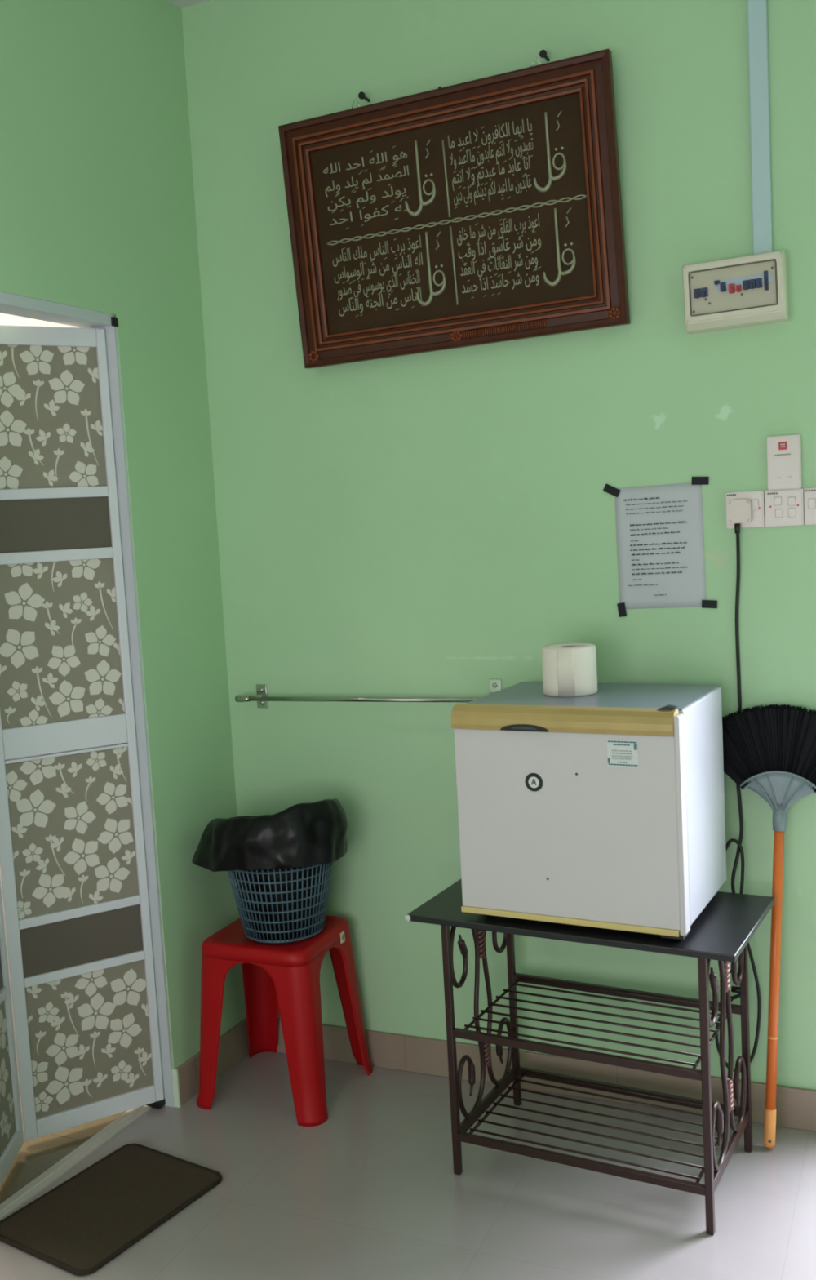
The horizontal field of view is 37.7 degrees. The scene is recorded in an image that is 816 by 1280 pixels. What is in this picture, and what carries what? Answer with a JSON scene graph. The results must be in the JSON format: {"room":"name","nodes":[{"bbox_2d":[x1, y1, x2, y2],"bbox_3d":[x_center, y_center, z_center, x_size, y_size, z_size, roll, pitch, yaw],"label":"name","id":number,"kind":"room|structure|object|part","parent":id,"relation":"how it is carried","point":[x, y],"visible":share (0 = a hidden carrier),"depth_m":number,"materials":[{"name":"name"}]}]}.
{"room":"guest room","nodes":[
{"label":"guest room","id":0,"kind":"room"},
{"bbox_2d":[0,312,77,327],"bbox_3d":[-1.329,-0.196,3.942,1.610,3.000,0.120,-1,6,24],"label":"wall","id":1,"kind":"structure","parent":0,"point":[5,319],"depth_m":3.72,"materials":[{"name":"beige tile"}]},
{"bbox_2d":[0,0,246,1068],"bbox_3d":[-1.549,-0.002,1.397,0.120,2.944,4.502,0,6,25],"label":"wall","id":2,"kind":"structure","parent":0,"point":[98,213],"depth_m":3.13,"materials":[{"name":"green paint"}]},
{"bbox_2d":[0,291,174,1184],"bbox_3d":[-0.947,0.261,2.798,0.266,2.078,0.775,-1,6,24],"label":"door","id":3,"kind":"structure","parent":2,"relation":"in","point":[85,1031],"depth_m":3.01,"materials":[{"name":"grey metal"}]},
{"bbox_3d":[-1.000,0.807,2.782,0.008,0.136,0.320,-3,6,-1],"label":"brown panel","id":4,"kind":"part","parent":3,"relation":"part of","materials":[{"name":"brown"}]},
{"bbox_3d":[-0.987,1.067,2.808,0.008,0.360,0.322,-3,6,-1],"label":"floral panel","id":5,"kind":"part","parent":3,"relation":"part of","materials":[{"name":"brown"}]},
{"bbox_3d":[-1.029,0.279,2.724,0.026,2.026,0.366,-3,6,-1],"label":"frame","id":6,"kind":"part","parent":3,"relation":"part of","materials":[{"name":"white metal"}]},
{"bbox_3d":[-0.908,-0.548,2.937,0.322,0.358,0.008,-6,7,-30],"label":"floral panel","id":7,"kind":"part","parent":3,"relation":"part of","materials":[{"name":"brown"}]},
{"bbox_3d":[-0.894,-0.286,2.963,0.320,0.138,0.008,-6,7,-30],"label":"brown panel","id":8,"kind":"part","parent":3,"relation":"part of","materials":[{"name":"brown plastic"}]},
{"bbox_3d":[-0.878,0.005,2.992,0.322,0.414,0.008,-6,7,-30],"label":"floral panel","id":9,"kind":"part","parent":3,"relation":"part of","materials":[{"name":"brown"}]},
{"bbox_3d":[-0.853,0.487,3.040,0.322,0.408,0.008,-6,7,-30],"label":"floral panel","id":10,"kind":"part","parent":3,"relation":"part of","materials":[{"name":"brown"}]},
{"bbox_3d":[-0.837,0.770,3.069,0.320,0.136,0.008,-6,7,-30],"label":"brown panel","id":11,"kind":"part","parent":3,"relation":"part of","materials":[{"name":"brown plastic"}]},
{"bbox_3d":[-0.823,1.029,3.095,0.322,0.360,0.008,-6,7,-30],"label":"floral panel","id":12,"kind":"part","parent":3,"relation":"part of","materials":[{"name":"brown"}]},
{"bbox_2d":[172,1017,248,1107],"bbox_3d":[-1.396,1.401,1.567,0.033,0.105,4.382,0,6,25],"label":"baseboard","id":13,"kind":"structure","parent":2,"relation":"attached to","point":[233,1046],"depth_m":3.36,"materials":[{"name":"tile"}]},
{"bbox_2d":[168,0,210,8],"bbox_3d":[-0.109,-1.545,0.632,3.820,0.120,4.640,-1,6,24],"label":"ceiling","id":14,"kind":"structure","parent":0,"point":[181,3],"depth_m":3.21,"materials":[{"name":"grey paint"}]},
{"bbox_2d":[0,1051,815,1279],"bbox_3d":[-0.527,1.496,1.289,5.170,0.120,4.820,-1,6,24],"label":"floor","id":15,"kind":"structure","parent":0,"point":[371,1191],"depth_m":2.70,"materials":[{"name":"tile"}]},
{"bbox_2d":[0,1105,151,1221],"bbox_3d":[-0.858,1.289,2.887,0.044,0.011,0.752,0,6,25],"label":"trim","id":16,"kind":"structure","parent":15,"relation":"on","point":[51,1175],"depth_m":2.93,"materials":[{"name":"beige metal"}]},
{"bbox_2d":[0,1143,222,1275],"bbox_3d":[-0.684,1.293,2.739,0.329,0.011,0.437,1,7,34],"label":"door mat","id":17,"kind":"object","parent":15,"relation":"on","point":[81,1224],"visible":1,"depth_m":2.72,"materials":[{"name":"black"}]},
{"bbox_2d":[196,915,373,1126],"bbox_3d":[-0.346,1.004,3.256,0.386,0.446,0.359,-1,6,24],"label":"plastic stool","id":18,"kind":"object","parent":15,"relation":"on","point":[284,978],"visible":0.76,"depth_m":3.14,"materials":[{"name":"red plastic"}]},
{"bbox_3d":[-0.509,1.033,3.196,0.140,0.418,0.221,-6,6,-23],"label":"leg","id":19,"kind":"part","parent":18,"relation":"part of","materials":[{"name":"red plastic"}]},
{"bbox_3d":[-0.411,1.006,3.420,0.221,0.418,0.140,-5,6,-19],"label":"leg","id":20,"kind":"part","parent":18,"relation":"part of","materials":[{"name":"red plastic"}]},
{"bbox_3d":[-0.357,0.802,3.236,0.325,0.038,0.302,-1,6,24],"label":"seat","id":21,"kind":"part","parent":18,"relation":"part of","materials":[{"name":"red plastic"}]},
{"bbox_2d":[226,862,333,943],"bbox_3d":[-0.340,0.663,3.206,0.316,0.242,0.316,-1,6,24],"label":"basket","id":22,"kind":"object","parent":18,"relation":"on","point":[314,929],"visible":0.51,"depth_m":3.11,"materials":[{"name":"blue plastic"}]},
{"bbox_2d":[191,798,347,935],"bbox_3d":[-0.360,0.594,3.200,0.414,0.364,0.338,-1,6,24],"label":"bag","id":23,"kind":"object","parent":22,"relation":"in","point":[300,835],"visible":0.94,"depth_m":3.06,"materials":[{"name":"black plastic"}]},
{"bbox_3d":[-0.279,1.031,3.095,0.221,0.418,0.140,-5,6,-19],"label":"leg","id":24,"kind":"part","parent":18,"relation":"part of","materials":[{"name":"red plastic"}]},
{"bbox_3d":[-0.181,1.003,3.320,0.140,0.418,0.221,-6,6,-23],"label":"leg","id":25,"kind":"part","parent":18,"relation":"part of","materials":[{"name":"red plastic"}]},
{"bbox_2d":[404,879,775,1235],"bbox_3d":[0.433,0.921,2.780,0.757,0.622,0.399,0,6,28],"label":"side table","id":26,"kind":"object","parent":15,"relation":"on","point":[722,931],"visible":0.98,"depth_m":2.71,"materials":[{"name":"black metal"}]},
{"bbox_3d":[0.101,0.948,2.767,0.016,0.607,0.016,0,6,28],"label":"leg","id":27,"kind":"part","parent":26,"relation":"part of","materials":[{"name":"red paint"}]},
{"bbox_3d":[0.141,0.889,2.840,0.018,0.508,0.155,0,6,28],"label":"scroll rod","id":28,"kind":"part","parent":26,"relation":"part of","materials":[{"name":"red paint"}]},
{"bbox_3d":[0.210,0.883,2.904,0.006,0.007,0.356,0,6,28],"label":"cross rod","id":29,"kind":"part","parent":26,"relation":"part of","materials":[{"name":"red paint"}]},
{"bbox_3d":[0.225,0.869,2.995,0.018,0.508,0.155,0,6,28],"label":"scroll rod","id":30,"kind":"part","parent":26,"relation":"part of","materials":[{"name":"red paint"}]},
{"bbox_3d":[0.223,1.133,2.929,0.006,0.007,0.356,0,6,28],"label":"cross rod","id":31,"kind":"part","parent":26,"relation":"part of","materials":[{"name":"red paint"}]},
{"bbox_3d":[0.270,0.908,3.078,0.016,0.607,0.016,0,6,28],"label":"leg","id":32,"kind":"part","parent":26,"relation":"part of","materials":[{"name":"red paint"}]},
{"bbox_2d":[451,681,726,941],"bbox_3d":[0.426,0.363,2.736,0.512,0.497,0.407,0,6,28],"label":"mini fridge","id":33,"kind":"object","parent":26,"relation":"on","point":[605,808],"visible":1,"depth_m":2.57,"materials":[{"name":"white metal"}]},
{"bbox_3d":[0.327,0.169,2.561,0.500,0.050,0.047,0,6,28],"label":"gold trim","id":34,"kind":"part","parent":33,"relation":"part of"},
{"bbox_2d":[542,642,597,697],"bbox_3d":[0.375,0.068,2.769,0.126,0.110,0.126,-1,6,24],"label":"toilet roll","id":35,"kind":"object","parent":33,"relation":"on","point":[569,669],"visible":1,"depth_m":2.72,"materials":[{"name":"beige paper"}]},
{"bbox_3d":[0.350,0.607,2.605,0.498,0.014,0.041,0,6,28],"label":"gold trim","id":36,"kind":"part","parent":33,"relation":"part of","materials":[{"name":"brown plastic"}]},
{"bbox_3d":[0.444,0.887,2.778,0.592,0.018,0.370,0,6,28],"label":"shelf rail","id":37,"kind":"part","parent":26,"relation":"part of","materials":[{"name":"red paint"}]},
{"bbox_3d":[0.457,1.137,2.803,0.602,0.026,0.370,0,6,28],"label":"shelf rail","id":38,"kind":"part","parent":26,"relation":"part of","materials":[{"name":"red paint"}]},
{"bbox_3d":[0.622,0.948,2.485,0.016,0.607,0.016,0,6,28],"label":"leg","id":39,"kind":"part","parent":26,"relation":"part of","materials":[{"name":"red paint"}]},
{"bbox_3d":[0.677,0.883,2.651,0.006,0.007,0.356,0,6,28],"label":"cross rod","id":40,"kind":"part","parent":26,"relation":"part of","materials":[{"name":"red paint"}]},
{"bbox_3d":[0.691,1.133,2.676,0.006,0.007,0.356,0,6,28],"label":"cross rod","id":41,"kind":"part","parent":26,"relation":"part of","materials":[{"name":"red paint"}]},
{"bbox_3d":[0.662,0.889,2.558,0.018,0.508,0.155,0,6,28],"label":"scroll rod","id":42,"kind":"part","parent":26,"relation":"part of","materials":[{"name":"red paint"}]},
{"bbox_3d":[0.746,0.869,2.713,0.018,0.508,0.155,0,6,28],"label":"scroll rod","id":43,"kind":"part","parent":26,"relation":"part of","materials":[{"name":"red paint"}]},
{"bbox_3d":[0.790,0.908,2.796,0.016,0.607,0.016,0,6,28],"label":"leg","id":44,"kind":"part","parent":26,"relation":"part of","materials":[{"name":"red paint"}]},
{"bbox_2d":[722,703,815,1148],"bbox_3d":[0.885,0.675,2.808,0.424,1.045,0.134,-1,6,24],"label":"broom","id":45,"kind":"object","parent":15,"relation":"on","point":[770,751],"visible":0.89,"depth_m":2.80,"materials":[{"name":"orange"}]},
{"bbox_3d":[0.866,0.768,2.816,0.097,0.699,0.024,-8,8,-43],"label":"handle","id":46,"kind":"part","parent":45,"relation":"part of","materials":[{"name":"orange"}]},
{"bbox_2d":[181,0,815,1089],"bbox_3d":[0.998,-0.278,2.787,3.540,2.944,0.120,-1,6,24],"label":"wall","id":47,"kind":"structure","parent":0,"point":[426,524],"depth_m":3.06,"materials":[{"name":"green paint"}]},
{"bbox_2d":[358,91,370,102],"bbox_3d":[-0.108,-1.382,3.045,0.018,0.017,0.052,-1,6,24],"label":"nail","id":48,"kind":"object","parent":47,"relation":"attached to","point":[362,95],"visible":1,"depth_m":3.02,"materials":[{"name":"black metal"}]},
{"bbox_2d":[235,679,502,707],"bbox_3d":[-0.106,0.150,3.222,0.806,0.086,0.062,-1,6,24],"label":"towel rail","id":49,"kind":"object","parent":47,"relation":"attached to","point":[261,696],"visible":0.7,"depth_m":3.21,"materials":[{"name":"silver metal"}]},
{"bbox_3d":[-0.115,0.160,3.203,0.724,0.017,0.013,-1,6,24],"label":"rail","id":50,"kind":"part","parent":49,"relation":"part of","materials":[{"name":"silver metal"}]},
{"bbox_2d":[278,48,630,368],"bbox_3d":[0.096,-1.051,2.959,0.881,0.656,0.068,-1,6,24],"label":"calligraphy","id":51,"kind":"object","parent":47,"relation":"attached to","point":[489,210],"visible":1,"depth_m":2.94,"materials":[{"name":"brown wood"}]},
{"bbox_2d":[539,49,550,62],"bbox_3d":[0.330,-1.393,2.853,0.018,0.017,0.052,-1,6,24],"label":"nail","id":52,"kind":"object","parent":47,"relation":"attached to","point":[543,53],"visible":0.99,"depth_m":2.83,"materials":[{"name":"black metal"}]},
{"bbox_2d":[276,1017,815,1131],"bbox_3d":[0.333,1.148,3.180,1.740,0.102,0.012,-1,6,24],"label":"baseboard","id":53,"kind":"structure","parent":47,"relation":"attached to","point":[796,1107],"depth_m":3.15,"materials":[{"name":"tile"}]},
{"bbox_2d":[603,476,717,617],"bbox_3d":[0.610,-0.223,2.894,0.265,0.331,0.005,-1,6,24],"label":"paper notice","id":54,"kind":"object","parent":47,"relation":"attached to","point":[660,528],"visible":1,"depth_m":2.89,"materials":[{"name":"grey paper"}]},
{"bbox_2d":[682,249,790,333],"bbox_3d":[0.745,-0.793,2.723,0.226,0.149,0.086,-2,6,24],"label":"electrical panel","id":55,"kind":"object","parent":47,"relation":"attached to","point":[753,290],"visible":1,"depth_m":2.69,"materials":[{"name":"beige plastic"}]},
{"bbox_3d":[0.735,-0.794,2.697,0.191,0.098,0.005,-2,6,24],"label":"plate","id":56,"kind":"part","parent":55,"relation":"part of","materials":[{"name":"beige plastic"}]},
{"bbox_2d":[725,490,764,528],"bbox_3d":[0.791,-0.306,2.800,0.086,0.084,0.016,-1,6,24],"label":"power socket","id":57,"kind":"object","parent":47,"relation":"attached to","point":[757,498],"visible":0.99,"depth_m":2.79,"materials":[{"name":"grey plastic"}]},
{"bbox_2d":[715,499,761,1071],"bbox_3d":[0.782,0.365,2.852,0.116,1.390,0.061,-4,6,-11],"label":"lead","id":58,"kind":"object","parent":57,"relation":"hanging from","point":[740,511],"visible":0.62,"depth_m":2.85,"materials":[{"name":"black plastic"}]},
{"bbox_2d":[750,498,759,511],"bbox_3d":[0.808,-0.315,2.785,0.020,0.026,0.005,-1,6,24],"label":"rocker switch","id":59,"kind":"object","parent":57,"relation":"attached to","point":[755,502],"depth_m":2.78,"materials":[{"name":"grey plastic"}]},
{"bbox_2d":[746,0,773,254],"bbox_3d":[0.787,-1.298,2.677,0.042,0.874,0.021,-1,6,24],"label":"cable trunking","id":60,"kind":"object","parent":47,"relation":"attached to","point":[757,10],"visible":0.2,"depth_m":2.68,"materials":[{"name":"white plastic"}]},
{"bbox_2d":[767,434,802,489],"bbox_3d":[0.867,-0.409,2.750,0.074,0.122,0.024,-1,6,24],"label":"switch","id":61,"kind":"object","parent":47,"relation":"attached to","point":[784,468],"visible":1,"depth_m":2.74,"materials":[{"name":"grey plastic"}]},
{"bbox_2d":[764,488,804,526],"bbox_3d":[0.872,-0.306,2.765,0.086,0.084,0.016,-1,6,24],"label":"power socket","id":62,"kind":"object","parent":47,"relation":"attached to","point":[785,507],"visible":1,"depth_m":2.76,"materials":[{"name":"grey plastic"}]},
{"bbox_2d":[773,496,782,505],"bbox_3d":[0.857,-0.322,2.764,0.017,0.020,0.005,-1,6,24],"label":"rocker switch","id":63,"kind":"object","parent":62,"relation":"attached to","point":[777,500],"depth_m":2.76,"materials":[{"name":"grey plastic"}]},
{"bbox_2d":[775,508,783,517],"bbox_3d":[0.860,-0.294,2.765,0.017,0.020,0.005,-1,6,24],"label":"rocker switch","id":64,"kind":"object","parent":62,"relation":"attached to","point":[779,512],"depth_m":2.76,"materials":[{"name":"grey plastic"}]},
{"bbox_2d":[788,496,795,506],"bbox_3d":[0.885,-0.320,2.751,0.017,0.020,0.005,-1,6,24],"label":"rocker switch","id":65,"kind":"object","parent":62,"relation":"attached to","point":[792,500],"depth_m":2.75,"materials":[{"name":"grey plastic"}]},
{"bbox_2d":[788,507,796,516],"bbox_3d":[0.887,-0.294,2.754,0.017,0.020,0.005,-1,6,24],"label":"rocker switch","id":66,"kind":"object","parent":62,"relation":"attached to","point":[792,511],"depth_m":2.75,"materials":[{"name":"grey plastic"}]},
{"bbox_2d":[804,487,815,524],"bbox_3d":[0.952,-0.307,2.730,0.086,0.084,0.016,-1,6,24],"label":"power socket","id":67,"kind":"object","parent":47,"relation":"attached to","point":[810,493],"visible":1,"depth_m":2.74,"materials":[{"name":"grey plastic"}]},
{"bbox_2d":[808,497,815,509],"bbox_3d":[0.926,-0.312,2.735,0.016,0.024,0.005,-1,6,24],"label":"rocker switch","id":68,"kind":"object","parent":67,"relation":"attached to","point":[811,501],"depth_m":2.73,"materials":[{"name":"grey plastic"}]}
]}

